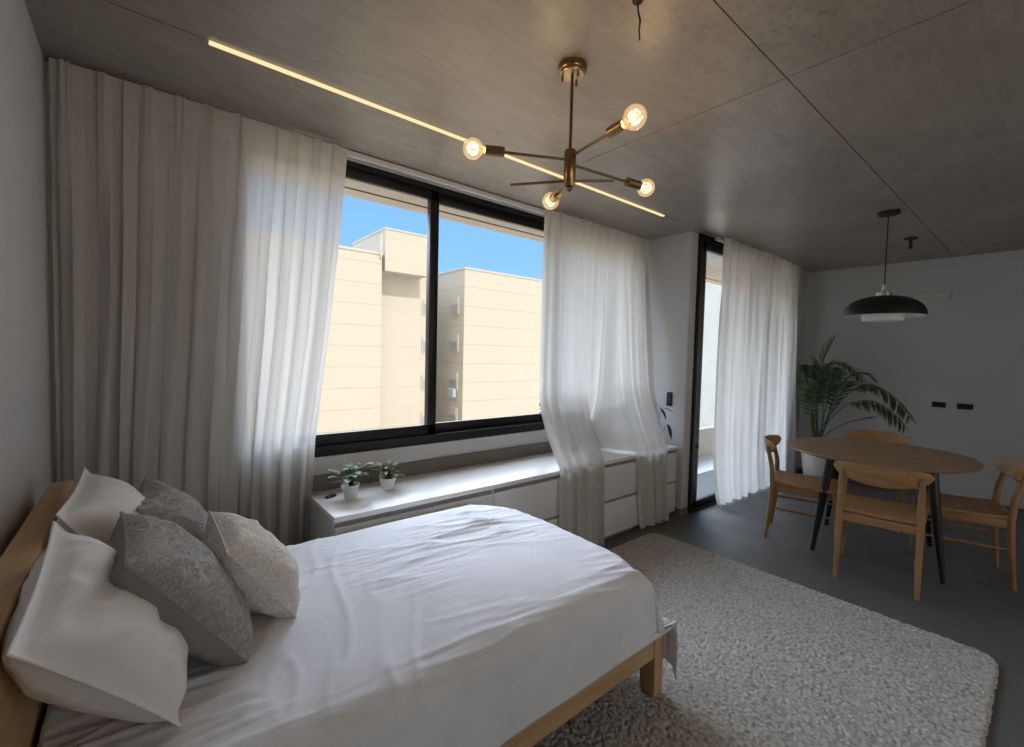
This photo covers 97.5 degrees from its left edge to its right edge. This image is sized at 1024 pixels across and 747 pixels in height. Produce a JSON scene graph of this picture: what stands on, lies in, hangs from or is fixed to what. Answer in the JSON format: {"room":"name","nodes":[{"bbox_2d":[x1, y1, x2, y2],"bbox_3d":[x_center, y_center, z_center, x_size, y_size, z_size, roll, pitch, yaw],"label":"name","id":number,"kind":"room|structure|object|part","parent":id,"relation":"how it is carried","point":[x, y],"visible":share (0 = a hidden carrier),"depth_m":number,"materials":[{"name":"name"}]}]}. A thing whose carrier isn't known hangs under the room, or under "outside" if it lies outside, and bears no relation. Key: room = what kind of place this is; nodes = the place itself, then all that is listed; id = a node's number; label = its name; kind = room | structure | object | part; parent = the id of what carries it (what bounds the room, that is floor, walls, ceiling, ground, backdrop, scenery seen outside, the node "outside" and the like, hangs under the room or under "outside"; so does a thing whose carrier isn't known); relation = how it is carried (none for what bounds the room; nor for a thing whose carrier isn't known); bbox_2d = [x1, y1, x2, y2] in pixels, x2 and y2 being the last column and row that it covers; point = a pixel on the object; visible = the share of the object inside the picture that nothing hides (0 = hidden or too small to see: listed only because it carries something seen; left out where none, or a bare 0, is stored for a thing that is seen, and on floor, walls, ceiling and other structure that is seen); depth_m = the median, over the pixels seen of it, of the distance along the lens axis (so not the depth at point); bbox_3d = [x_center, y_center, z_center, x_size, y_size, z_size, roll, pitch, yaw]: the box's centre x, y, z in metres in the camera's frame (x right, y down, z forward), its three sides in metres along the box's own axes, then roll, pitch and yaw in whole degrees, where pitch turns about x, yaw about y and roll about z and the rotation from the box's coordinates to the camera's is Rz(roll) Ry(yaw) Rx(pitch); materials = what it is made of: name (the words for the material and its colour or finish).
{"room":"studio apartment","nodes":[
{"label":"studio apartment","id":0,"kind":"room"},
{"bbox_2d":[0,0,53,557],"bbox_3d":[-0.402,0.157,-0.146,0.200,2.680,5.470,-1,3,-39],"label":"wall","id":1,"kind":"structure","parent":0,"point":[26,434],"depth_m":1.49,"materials":[{"name":"white paint"}]},
{"bbox_2d":[45,60,548,481],"bbox_3d":[-0.381,0.006,3.330,4.250,2.680,0.120,-1,3,-39],"label":"wall","id":2,"kind":"structure","parent":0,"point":[456,447],"depth_m":2.88,"materials":[{"name":"white paint"}]},
{"bbox_2d":[314,160,544,457],"bbox_3d":[-0.130,-0.407,3.511,3.595,1.780,0.098,-1,3,-39],"label":"window","id":3,"kind":"structure","parent":2,"relation":"attached to","point":[431,431],"depth_m":3.12,"materials":[{"name":"black metal"}]},
{"bbox_3d":[-1.004,-0.411,2.774,1.220,1.688,0.034,-1,3,-39],"label":"sash","id":4,"kind":"part","parent":3,"relation":"part of","materials":[{"name":"black metal"}]},
{"bbox_3d":[-0.151,0.451,3.549,3.595,0.062,0.098,-1,3,-39],"label":"frame","id":5,"kind":"part","parent":3,"relation":"part of","materials":[{"name":"black metal"}]},
{"bbox_3d":[-0.127,-0.424,3.542,1.220,1.688,0.034,-1,3,-39],"label":"sash","id":6,"kind":"part","parent":3,"relation":"part of","materials":[{"name":"black metal"}]},
{"bbox_2d":[312,442,552,491],"bbox_3d":[-0.352,0.696,3.305,4.250,0.205,0.022,-1,3,-39],"label":"window sill","id":7,"kind":"structure","parent":2,"relation":"attached to","point":[320,482],"depth_m":3.15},
{"bbox_2d":[24,0,1023,272],"bbox_3d":[2.490,-1.241,2.145,7.605,0.050,5.470,-1,3,-39],"label":"ceiling","id":8,"kind":"structure","parent":0,"point":[783,129],"depth_m":2.02,"materials":[{"name":"concrete"}]},
{"bbox_2d":[207,39,483,147],"bbox_3d":[-0.667,-1.288,2.137,1.303,0.017,0.034,-1,3,-39],"label":"recessed light","id":9,"kind":"object","parent":8,"relation":"in","point":[264,63],"depth_m":2.02,"materials":[{"name":"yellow plastic"}]},
{"bbox_2d":[347,149,544,214],"bbox_3d":[-0.292,-1.310,3.206,4.215,0.036,0.028,-1,3,-39],"label":"track","id":10,"kind":"object","parent":8,"relation":"attached to","point":[352,154],"visible":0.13,"depth_m":3.02,"materials":[{"name":"white metal"}]},
{"bbox_2d":[49,57,347,545],"bbox_3d":[-1.451,0.029,2.272,1.213,2.652,0.062,-1,3,-39],"label":"curtain","id":11,"kind":"object","parent":10,"relation":"hanging from","point":[196,245],"visible":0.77,"depth_m":2.17,"materials":[{"name":"fabric"}]},
{"bbox_2d":[539,208,668,545],"bbox_3d":[0.848,0.005,3.863,1.634,2.654,0.525,-1,3,-39],"label":"curtain","id":12,"kind":"object","parent":10,"relation":"hanging from","point":[596,382],"visible":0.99,"depth_m":3.93,"materials":[{"name":"fabric"}]},
{"bbox_2d":[504,154,563,178],"bbox_3d":[0.148,-1.298,2.807,0.503,0.017,0.034,-1,3,-39],"label":"recessed light","id":13,"kind":"object","parent":8,"relation":"in","point":[507,156],"depth_m":2.80,"materials":[{"name":"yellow plastic"}]},
{"bbox_2d":[469,57,649,203],"bbox_3d":[0.234,-1.006,1.912,0.700,0.506,0.686,2,3,20],"label":"chandelier","id":14,"kind":"object","parent":8,"relation":"hanging from","point":[571,69],"visible":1,"depth_m":1.83,"materials":[{"name":"gold metal"}]},
{"bbox_3d":[-0.125,-0.884,1.774,0.032,0.020,0.020,1,3,-12],"label":"glass stem","id":15,"kind":"part","parent":14,"relation":"part of","materials":[{"name":"clear glass"}]},
{"bbox_2d":[484,144,504,157],"bbox_3d":[-0.070,-0.884,1.785,0.079,0.041,0.041,1,3,-12],"label":"socket","id":16,"kind":"object","parent":14,"relation":"attached to","point":[489,150],"depth_m":1.77,"materials":[{"name":"gold metal"}]},
{"bbox_3d":[0.091,-0.881,1.819,0.271,0.011,0.012,1,3,-12],"label":"arm","id":17,"kind":"part","parent":14,"relation":"part of","materials":[{"name":"gold metal"}]},
{"bbox_3d":[0.109,-0.807,1.903,0.246,0.024,0.012,2,3,21],"label":"arm","id":18,"kind":"part","parent":14,"relation":"part of","materials":[{"name":"gold metal"}]},
{"bbox_2d":[549,190,561,202],"bbox_3d":[0.200,-0.820,2.079,0.041,0.047,0.082,1,3,-9],"label":"socket","id":19,"kind":"object","parent":14,"relation":"attached to","point":[555,195],"depth_m":2.04,"materials":[{"name":"gold metal"}]},
{"bbox_3d":[0.243,-1.065,1.841,0.013,0.309,0.013,-1,3,-39],"label":"rod","id":20,"kind":"part","parent":14,"relation":"part of","materials":[{"name":"gold metal"}]},
{"bbox_3d":[0.304,-0.884,1.732,0.012,0.012,0.239,0,3,-29],"label":"arm","id":21,"kind":"part","parent":14,"relation":"part of","materials":[{"name":"gold metal"}]},
{"bbox_3d":[0.340,-0.806,1.880,0.186,0.034,0.012,1,3,-15],"label":"arm","id":22,"kind":"part","parent":14,"relation":"part of","materials":[{"name":"gold metal"}]},
{"bbox_3d":[0.390,-0.864,1.946,0.329,0.013,0.012,0,3,-32],"label":"arm","id":23,"kind":"part","parent":14,"relation":"part of","materials":[{"name":"gold metal"}]},
{"bbox_2d":[606,117,628,137],"bbox_3d":[0.376,-0.875,1.601,0.041,0.041,0.079,0,3,-29],"label":"socket","id":24,"kind":"object","parent":14,"relation":"attached to","point":[621,125],"depth_m":1.58,"materials":[{"name":"gold metal"}]},
{"bbox_3d":[0.405,-0.873,1.554,0.019,0.020,0.033,-1,3,-39],"label":"glass stem","id":25,"kind":"part","parent":14,"relation":"part of","materials":[{"name":"clear glass"}]},
{"bbox_2d":[624,177,641,189],"bbox_3d":[0.553,-0.866,2.050,0.079,0.042,0.041,0,3,-32],"label":"socket","id":26,"kind":"object","parent":14,"relation":"attached to","point":[629,182],"depth_m":2.03,"materials":[{"name":"gold metal"}]},
{"bbox_2d":[575,183,664,216],"bbox_3d":[0.849,-1.307,3.383,1.057,0.017,0.034,-1,3,-39],"label":"recessed light","id":27,"kind":"object","parent":8,"relation":"in","point":[580,184],"depth_m":3.33,"materials":[{"name":"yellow plastic"}]},
{"bbox_2d":[632,0,642,40],"bbox_3d":[0.417,-1.181,1.493,0.039,0.120,0.036,1,3,-9],"label":"hanging wire","id":28,"kind":"object","parent":8,"relation":"hanging from","point":[637,3],"visible":1,"depth_m":1.49,"materials":[{"name":"black metal"}]},
{"bbox_2d":[715,237,808,273],"bbox_3d":[2.944,-1.318,5.139,2.500,0.036,0.028,-1,3,-39],"label":"track","id":29,"kind":"object","parent":8,"relation":"attached to","point":[721,240],"visible":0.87,"depth_m":4.41,"materials":[{"name":"white metal"}]},
{"bbox_2d":[713,237,800,506],"bbox_3d":[2.805,0.001,5.029,2.119,2.652,0.080,-1,3,-39],"label":"curtain","id":30,"kind":"object","parent":29,"relation":"hanging from","point":[755,389],"visible":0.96,"depth_m":4.89,"materials":[{"name":"fabric"}]},
{"bbox_2d":[841,209,927,321],"bbox_3d":[2.935,-0.838,3.528,0.532,0.854,0.532,-1,3,-39],"label":"pendant lamp","id":31,"kind":"object","parent":8,"relation":"hanging from","point":[885,306],"visible":1,"depth_m":3.43,"materials":[{"name":"black metal"}]},
{"bbox_3d":[2.927,-0.531,3.542,0.532,0.157,0.532,-1,3,-39],"label":"lamp shade","id":32,"kind":"part","parent":31,"relation":"part of","materials":[{"name":"black metal"}]},
{"bbox_3d":[2.938,-0.962,3.523,0.008,0.554,0.008,-1,3,-39],"label":"cord","id":33,"kind":"part","parent":31,"relation":"part of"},
{"bbox_2d":[904,237,917,248],"bbox_3d":[3.759,-1.225,4.234,0.100,0.104,0.100,-1,3,-39],"label":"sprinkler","id":34,"kind":"object","parent":8,"relation":"attached to","point":[910,239],"visible":1,"depth_m":4.22,"materials":[{"name":"black metal"}]},
{"bbox_3d":[3.757,-1.219,4.237,0.031,0.092,0.031,2,3,6],"label":"stem","id":35,"kind":"part","parent":34,"relation":"part of","materials":[{"name":"black metal"}]},
{"bbox_3d":[3.760,-1.270,4.232,0.100,0.014,0.100,-1,3,-39],"label":"plate","id":36,"kind":"part","parent":34,"relation":"part of","materials":[{"name":"black metal"}]},
{"bbox_2d":[344,178,721,285],"bbox_3d":[1.752,-1.402,5.482,11.305,0.054,0.629,-1,3,-39],"label":"soffit","id":37,"kind":"structure","parent":0,"point":[352,188],"depth_m":3.78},
{"bbox_2d":[649,231,698,508],"bbox_3d":[1.478,-0.002,4.513,0.125,2.680,0.654,-1,3,-39],"label":"wall pier","id":38,"kind":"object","parent":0,"point":[673,259],"visible":0.51,"depth_m":4.31,"materials":[{"name":"white paint"}]},
{"bbox_2d":[666,392,672,405],"bbox_3d":[1.524,0.247,4.351,0.014,0.135,0.062,-1,3,-39],"label":"light switch","id":39,"kind":"object","parent":38,"relation":"attached to","point":[669,394],"visible":1,"depth_m":4.34,"materials":[{"name":"black plastic"}]},
{"bbox_2d":[672,507,687,515],"bbox_3d":[1.624,1.321,4.340,0.125,0.060,0.094,-1,3,-39],"label":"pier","id":40,"kind":"object","parent":38,"relation":"attached to","point":[680,512],"visible":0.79,"depth_m":4.30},
{"bbox_2d":[698,454,712,473],"bbox_3d":[3.689,1.363,6.907,6.555,0.130,1.160,-1,3,-39],"label":"floor","id":41,"kind":"structure","parent":0,"point":[705,463],"depth_m":6.45,"materials":[{"name":"tile"}]},
{"bbox_2d":[698,426,713,457],"bbox_3d":[3.445,1.121,7.378,6.330,0.560,0.100,-1,3,-39],"label":"parapet","id":42,"kind":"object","parent":41,"relation":"on","point":[706,434],"depth_m":6.95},
{"bbox_2d":[599,470,1023,746],"bbox_3d":[2.415,1.520,2.277,7.605,0.120,5.500,-1,3,-39],"label":"floor","id":43,"kind":"structure","parent":0,"point":[977,607],"depth_m":3.33,"materials":[{"name":"grey concrete"}]},
{"bbox_2d":[0,480,663,746],"bbox_3d":[-0.458,0.914,1.758,2.032,1.000,1.345,-1,3,-39],"label":"bed","id":44,"kind":"object","parent":43,"relation":"on","point":[22,717],"visible":0.18,"depth_m":1.18,"materials":[{"name":"brown wood"}]},
{"bbox_3d":[-1.215,0.793,1.128,0.064,0.740,1.345,-1,3,-39],"label":"headboard","id":45,"kind":"part","parent":44,"relation":"part of","materials":[{"name":"brown wood"}]},
{"bbox_2d":[55,468,144,543],"bbox_3d":[-1.223,0.525,1.426,0.301,0.399,0.464,-1,3,-39],"label":"pillow","id":46,"kind":"object","parent":44,"relation":"on","point":[93,509],"visible":0.32,"depth_m":1.28,"materials":[{"name":"white fabric"}]},
{"bbox_2d":[37,504,677,746],"bbox_3d":[-0.428,1.073,1.802,1.978,0.644,1.241,-1,3,-39],"label":"sheet","id":47,"kind":"object","parent":44,"relation":"on","point":[468,625],"visible":0.8,"depth_m":1.42,"materials":[{"name":"white fabric"}]},
{"bbox_2d":[1,521,187,726],"bbox_3d":[-0.906,0.574,1.016,0.305,0.447,0.618,-1,3,-39],"label":"pillow","id":48,"kind":"object","parent":47,"relation":"on","point":[74,639],"visible":0.84,"depth_m":0.89,"materials":[{"name":"white fabric"}]},
{"bbox_2d":[136,477,208,543],"bbox_3d":[-1.157,0.568,1.574,0.278,0.367,0.366,-1,3,-39],"label":"cushion","id":49,"kind":"object","parent":47,"relation":"on","point":[163,501],"visible":0.3,"depth_m":1.50,"materials":[{"name":"grey fabric"}]},
{"bbox_2d":[107,511,252,665],"bbox_3d":[-0.884,0.586,1.208,0.319,0.417,0.537,-1,3,-39],"label":"cushion","id":50,"kind":"object","parent":47,"relation":"on","point":[156,560],"visible":0.83,"depth_m":1.11,"materials":[{"name":"grey fabric"}]},
{"bbox_2d":[204,511,299,618],"bbox_3d":[-0.835,0.624,1.459,0.267,0.308,0.374,-1,3,-39],"label":"cushion","id":51,"kind":"object","parent":47,"relation":"on","point":[260,565],"visible":0.82,"depth_m":1.37,"materials":[{"name":"beige fabric"}]},
{"bbox_3d":[-0.124,1.177,1.353,1.895,0.135,0.032,-1,3,-39],"label":"rail","id":52,"kind":"part","parent":44,"relation":"part of","materials":[{"name":"brown wood"}]},
{"bbox_3d":[0.620,1.253,1.993,0.075,0.308,0.075,-1,3,-39],"label":"leg","id":53,"kind":"part","parent":44,"relation":"part of","materials":[{"name":"brown wood"}]},
{"bbox_2d":[311,489,493,539],"bbox_3d":[-0.655,1.047,2.750,0.998,0.637,0.478,-1,3,-39],"label":"base cabinet","id":54,"kind":"object","parent":43,"relation":"on","point":[322,526],"visible":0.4,"depth_m":2.48,"materials":[{"name":"white paint"}]},
{"bbox_2d":[309,444,677,522],"bbox_3d":[0.192,0.703,3.420,3.174,0.028,0.487,-1,3,-39],"label":"countertop","id":55,"kind":"structure","parent":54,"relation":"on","point":[414,490],"depth_m":2.82,"materials":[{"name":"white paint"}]},
{"bbox_2d":[324,493,335,498],"bbox_3d":[-1.026,0.692,2.538,0.024,0.014,0.068,2,3,22],"label":"remote control","id":56,"kind":"object","parent":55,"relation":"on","point":[333,494],"visible":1,"depth_m":2.53,"materials":[{"name":"black plastic"}]},
{"bbox_2d":[326,462,373,499],"bbox_3d":[-0.912,0.603,2.522,0.260,0.198,0.236,-1,3,-39],"label":"potted plant","id":57,"kind":"object","parent":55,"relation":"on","point":[350,488],"visible":1,"depth_m":2.52,"materials":[{"name":"green plant"}]},
{"bbox_3d":[-0.910,0.663,2.534,0.096,0.078,0.096,-1,3,-39],"label":"pot","id":58,"kind":"part","parent":57,"relation":"part of","materials":[{"name":"white ceramic"}]},
{"bbox_2d":[371,459,405,490],"bbox_3d":[-0.759,0.615,2.698,0.207,0.166,0.208,3,3,36],"label":"potted plant","id":59,"kind":"object","parent":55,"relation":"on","point":[387,481],"visible":1,"depth_m":2.69,"materials":[{"name":"green plant"}]},
{"bbox_3d":[-0.751,0.662,2.711,0.100,0.072,0.100,-1,3,-39],"label":"pot","id":60,"kind":"part","parent":59,"relation":"part of","materials":[{"name":"white ceramic"}]},
{"bbox_2d":[657,404,672,438],"bbox_3d":[1.439,0.478,4.283,0.199,0.400,0.090,4,3,43],"label":"potted plant","id":61,"kind":"object","parent":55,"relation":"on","point":[662,410],"visible":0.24,"depth_m":4.26,"materials":[{"name":"green plant"}]},
{"bbox_2d":[494,475,559,526],"bbox_3d":[-0.026,1.040,3.268,0.628,0.637,0.478,-1,3,-39],"label":"base cabinet","id":62,"kind":"object","parent":43,"relation":"on","point":[539,498],"visible":0.15,"depth_m":3.10,"materials":[{"name":"white paint"}]},
{"bbox_3d":[0.116,1.188,3.098,0.624,0.273,0.020,-1,3,-39],"label":"drawer","id":63,"kind":"part","parent":62,"relation":"part of","materials":[{"name":"white paint"}]},
{"bbox_2d":[604,458,635,538],"bbox_3d":[0.565,1.032,3.753,0.898,0.637,0.478,-1,3,-39],"label":"base cabinet","id":64,"kind":"object","parent":43,"relation":"on","point":[620,477],"visible":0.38,"depth_m":3.71,"materials":[{"name":"white paint"}]},
{"bbox_3d":[0.713,0.888,3.571,0.894,0.268,0.020,-1,3,-39],"label":"drawer","id":65,"kind":"part","parent":64,"relation":"part of","materials":[{"name":"white paint"}]},
{"bbox_3d":[0.707,1.180,3.583,0.894,0.273,0.020,-1,3,-39],"label":"drawer","id":66,"kind":"part","parent":64,"relation":"part of","materials":[{"name":"white paint"}]},
{"bbox_2d":[630,449,676,528],"bbox_3d":[1.160,1.025,4.242,0.638,0.637,0.478,-1,3,-39],"label":"base cabinet","id":67,"kind":"object","parent":43,"relation":"on","point":[672,455],"visible":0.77,"depth_m":4.20,"materials":[{"name":"white paint"}]},
{"bbox_3d":[1.301,1.173,4.072,0.634,0.273,0.020,-1,3,-39],"label":"drawer","id":68,"kind":"part","parent":67,"relation":"part of","materials":[{"name":"white paint"}]},
{"bbox_3d":[1.308,0.881,4.060,0.634,0.268,0.020,-1,3,-39],"label":"drawer","id":69,"kind":"part","parent":67,"relation":"part of","materials":[{"name":"white paint"}]},
{"bbox_2d":[532,533,998,746],"bbox_3d":[0.610,1.415,2.043,3.222,0.022,2.037,-1,3,-39],"label":"rug","id":70,"kind":"object","parent":43,"relation":"on","point":[765,659],"visible":0.59,"depth_m":2.11,"materials":[{"name":"grey carpet"}]},
{"bbox_2d":[764,435,837,540],"bbox_3d":[2.461,0.980,3.837,0.568,0.826,0.516,3,3,36],"label":"dining chair","id":71,"kind":"object","parent":43,"relation":"on","point":[780,481],"visible":0.87,"depth_m":3.77,"materials":[{"name":"brown wood"}]},
{"bbox_3d":[2.172,0.999,3.789,0.082,0.779,0.042,3,3,35],"label":"leg","id":72,"kind":"part","parent":71,"relation":"part of","materials":[{"name":"brown wood"}]},
{"bbox_3d":[2.283,0.627,3.955,0.113,0.140,0.516,3,3,35],"label":"backrest","id":73,"kind":"part","parent":71,"relation":"part of","materials":[{"name":"brown wood"}]},
{"bbox_3d":[2.413,0.990,4.127,0.082,0.779,0.042,3,3,35],"label":"leg","id":74,"kind":"part","parent":71,"relation":"part of","materials":[{"name":"brown wood"}]},
{"bbox_3d":[2.487,0.917,3.817,0.464,0.046,0.483,3,3,35],"label":"seat","id":75,"kind":"part","parent":71,"relation":"part of","materials":[{"name":"brown wood"}]},
{"bbox_3d":[2.529,1.165,3.532,0.041,0.485,0.085,0,3,-22],"label":"leg","id":76,"kind":"part","parent":71,"relation":"part of","materials":[{"name":"brown wood"}]},
{"bbox_2d":[796,333,915,476],"bbox_3d":[3.877,0.443,5.173,1.068,1.848,0.975,3,3,33],"label":"potted palm","id":77,"kind":"object","parent":43,"relation":"on","point":[811,465],"visible":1,"depth_m":5.32,"materials":[{"name":"green plant"}]},
{"bbox_2d":[801,452,825,476],"bbox_3d":[3.773,1.162,5.537,0.376,0.375,0.376,-1,3,-39],"label":"pot","id":78,"kind":"object","parent":77,"relation":"attached to","point":[811,465],"depth_m":5.44,"materials":[{"name":"white ceramic"}]},
{"bbox_2d":[838,429,911,533],"bbox_3d":[3.439,0.984,4.283,0.516,0.826,0.568,4,3,43],"label":"dining chair","id":79,"kind":"object","parent":43,"relation":"on","point":[875,435],"visible":0.19,"depth_m":4.44,"materials":[{"name":"brown wood"}]},
{"bbox_3d":[3.430,0.995,4.576,0.042,0.779,0.082,4,3,43],"label":"leg","id":80,"kind":"part","parent":79,"relation":"part of","materials":[{"name":"brown wood"}]},
{"bbox_3d":[3.604,0.638,4.433,0.516,0.140,0.112,4,3,43],"label":"backrest","id":81,"kind":"part","parent":79,"relation":"part of","materials":[{"name":"brown wood"}]},
{"bbox_3d":[3.422,1.167,3.969,0.041,0.485,0.085,2,3,11],"label":"leg","id":82,"kind":"part","parent":79,"relation":"part of","materials":[{"name":"brown wood"}]},
{"bbox_2d":[833,461,934,600],"bbox_3d":[2.562,1.013,3.132,0.516,0.826,0.568,4,3,41],"label":"dining chair","id":83,"kind":"object","parent":43,"relation":"on","point":[881,477],"visible":1,"depth_m":2.98,"materials":[{"name":"brown wood"}]},
{"bbox_3d":[2.270,1.031,3.117,0.042,0.779,0.082,4,3,41],"label":"leg","id":84,"kind":"part","parent":83,"relation":"part of","materials":[{"name":"brown wood"}]},
{"bbox_3d":[2.559,1.169,3.461,0.041,0.485,0.085,2,3,9],"label":"leg","id":85,"kind":"part","parent":83,"relation":"part of","materials":[{"name":"brown wood"}]},
{"bbox_3d":[2.584,0.949,3.152,0.483,0.046,0.464,4,3,41],"label":"seat","id":86,"kind":"part","parent":83,"relation":"part of","materials":[{"name":"brown wood"}]},
{"bbox_3d":[2.419,0.675,2.947,0.516,0.140,0.113,4,3,41],"label":"backrest","id":87,"kind":"part","parent":83,"relation":"part of","materials":[{"name":"brown wood"}]},
{"bbox_3d":[2.580,1.050,2.842,0.042,0.779,0.082,4,3,41],"label":"leg","id":88,"kind":"part","parent":83,"relation":"part of","materials":[{"name":"brown wood"}]},
{"bbox_2d":[787,437,983,584],"bbox_3d":[3.030,1.030,3.763,1.304,0.763,1.244,-1,3,-39],"label":"dining table","id":89,"kind":"object","parent":43,"relation":"on","point":[935,462],"visible":0.9,"depth_m":3.54,"materials":[{"name":"brown wood"}]},
{"bbox_3d":[2.464,1.038,3.558,0.172,0.739,0.064,1,3,-13],"label":"leg","id":90,"kind":"part","parent":89,"relation":"part of","materials":[{"name":"black metal"}]},
{"bbox_3d":[2.908,1.027,4.052,0.064,0.738,0.153,1,3,-1],"label":"leg","id":91,"kind":"part","parent":89,"relation":"part of","materials":[{"name":"black wood"}]},
{"bbox_3d":[3.382,1.054,3.681,0.156,0.738,0.064,1,3,-13],"label":"leg","id":92,"kind":"part","parent":89,"relation":"part of","materials":[{"name":"black metal"}]},
{"bbox_3d":[2.954,1.068,3.124,0.064,0.739,0.176,1,3,-1],"label":"leg","id":93,"kind":"part","parent":89,"relation":"part of","materials":[{"name":"black wood"}]},
{"bbox_2d":[907,458,1023,590],"bbox_3d":[3.323,1.025,3.290,0.568,0.826,0.516,3,3,36],"label":"dining chair","id":94,"kind":"object","parent":43,"relation":"on","point":[992,513],"visible":0.74,"depth_m":3.17,"materials":[{"name":"brown wood"}]},
{"bbox_3d":[3.252,1.179,3.612,0.041,0.485,0.085,0,3,-21],"label":"leg","id":95,"kind":"part","parent":94,"relation":"part of","materials":[{"name":"brown wood"}]},
{"bbox_3d":[2.998,1.188,3.270,0.085,0.485,0.041,2,3,4],"label":"leg","id":96,"kind":"part","parent":94,"relation":"part of","materials":[{"name":"brown wood"}]},
{"bbox_3d":[3.300,0.959,3.305,0.464,0.046,0.483,3,3,36],"label":"seat","id":97,"kind":"part","parent":94,"relation":"part of","materials":[{"name":"brown wood"}]},
{"bbox_3d":[3.612,1.053,3.335,0.082,0.779,0.042,3,3,37],"label":"leg","id":98,"kind":"part","parent":94,"relation":"part of","materials":[{"name":"brown wood"}]},
{"bbox_3d":[3.514,0.692,3.139,0.113,0.140,0.516,3,3,36],"label":"backrest","id":99,"kind":"part","parent":94,"relation":"part of","materials":[{"name":"brown wood"}]},
{"bbox_3d":[3.364,1.062,3.002,0.082,0.779,0.042,3,3,36],"label":"leg","id":100,"kind":"part","parent":94,"relation":"part of","materials":[{"name":"brown wood"}]},
{"bbox_2d":[797,249,1023,508],"bbox_3d":[5.486,0.100,4.351,0.200,2.680,4.940,-1,3,-39],"label":"wall","id":101,"kind":"structure","parent":0,"point":[968,348],"depth_m":5.02,"materials":[{"name":"grey paint"}]},
{"bbox_2d":[794,272,806,470],"bbox_3d":[3.678,-0.013,5.968,0.540,2.680,0.140,-1,3,-39],"label":"wall pier","id":102,"kind":"structure","parent":101,"relation":"in","point":[803,277],"depth_m":6.00,"materials":[{"name":"white paint"}]},
{"bbox_2d":[687,233,723,512],"bbox_3d":[2.592,0.001,5.059,2.290,2.680,0.145,-1,3,-39],"label":"door","id":103,"kind":"structure","parent":102,"relation":"attached to","point":[706,243],"depth_m":4.34,"materials":[{"name":"black metal"}]},
{"bbox_3d":[1.735,0.036,4.359,0.075,2.630,0.120,-1,3,-39],"label":"frame","id":104,"kind":"part","parent":103,"relation":"part of","materials":[{"name":"black metal"}]},
{"bbox_2d":[797,467,1023,513],"bbox_3d":[5.354,1.413,4.364,0.012,0.050,4.600,-1,3,-39],"label":"baseboard","id":105,"kind":"structure","parent":101,"relation":"attached to","point":[913,490],"depth_m":5.21,"materials":[{"name":"grey"}]},
{"bbox_2d":[913,291,951,300],"bbox_3d":[4.744,-0.875,5.073,0.012,0.088,0.326,-1,3,-39],"label":"air vent","id":106,"kind":"object","parent":101,"relation":"in","point":[944,294],"visible":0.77,"depth_m":5.06,"materials":[{"name":"grey paint"}]},
{"bbox_2d":[932,401,945,407],"bbox_3d":[4.788,0.349,5.037,0.014,0.062,0.115,-1,3,-39],"label":"wall socket","id":107,"kind":"object","parent":101,"relation":"attached to","point":[934,404],"visible":1,"depth_m":5.03,"materials":[{"name":"black plastic"}]},
{"bbox_2d":[957,403,972,409],"bbox_3d":[4.920,0.359,4.876,0.014,0.062,0.125,-1,3,-39],"label":"wall socket","id":108,"kind":"object","parent":101,"relation":"attached to","point":[959,405],"visible":1,"depth_m":4.87,"materials":[{"name":"black plastic"}]},
{"label":"outside","id":109,"kind":"structure","parent":0,"visible":0},
{"bbox_3d":[-64.669,7.922,118.172,350.000,0.200,256.400,-1,3,-39],"label":"ground","id":110,"kind":"structure","parent":109,"visible":0},
{"bbox_2d":[316,227,426,433],"bbox_3d":[-30.321,0.744,28.160,48.900,23.620,18.150,-1,3,-39],"label":"apartment building","id":111,"kind":"structure","parent":110,"relation":"on","point":[374,376],"depth_m":33.26,"materials":[{"name":"beige concrete"}]},
{"bbox_2d":[422,379,424,388],"bbox_3d":[-7.191,0.861,37.583,0.700,0.820,0.040,-1,3,-39],"label":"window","id":112,"kind":"structure","parent":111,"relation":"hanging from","point":[423,380],"depth_m":37.41,"materials":[{"name":"white"}]},
{"bbox_2d":[423,303,425,312],"bbox_3d":[-7.042,-5.391,37.310,0.700,0.820,0.040,-1,3,-39],"label":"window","id":113,"kind":"structure","parent":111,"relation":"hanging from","point":[424,304],"depth_m":37.12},
{"bbox_2d":[436,267,541,421],"bbox_3d":[-5.940,1.460,47.025,9.410,21.700,16.060,-1,3,-39],"label":"apartment building","id":114,"kind":"structure","parent":110,"relation":"on","point":[489,322],"depth_m":40.16,"materials":[{"name":"beige concrete"}]},
{"bbox_2d":[449,414,455,420],"bbox_3d":[-5.208,3.930,39.233,0.040,0.720,1.050,-1,3,-39],"label":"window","id":115,"kind":"structure","parent":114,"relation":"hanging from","point":[452,417],"depth_m":39.18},
{"bbox_2d":[450,379,455,387],"bbox_3d":[-5.136,0.884,39.100,0.040,0.720,1.050,-1,3,-39],"label":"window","id":116,"kind":"structure","parent":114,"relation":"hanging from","point":[452,381],"depth_m":39.07,"materials":[{"name":"grey glass"}]},
{"bbox_2d":[450,342,456,349],"bbox_3d":[-5.058,-2.392,38.957,0.040,0.720,1.050,-1,3,-39],"label":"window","id":117,"kind":"structure","parent":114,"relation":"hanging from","point":[453,345],"depth_m":38.94,"materials":[{"name":"grey glass"}]},
{"bbox_2d":[451,304,457,312],"bbox_3d":[-4.982,-5.578,38.818,0.040,0.720,1.050,-1,3,-39],"label":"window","id":118,"kind":"structure","parent":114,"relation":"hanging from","point":[454,307],"depth_m":38.76,"materials":[{"name":"grey glass"}]},
{"bbox_2d":[700,282,721,427],"bbox_3d":[38.598,-8.875,94.654,70.200,40.300,14.100,-1,3,-39],"label":"apartment building","id":119,"kind":"structure","parent":110,"relation":"on","point":[712,291],"depth_m":85.08,"materials":[{"name":"white concrete"}]}
]}

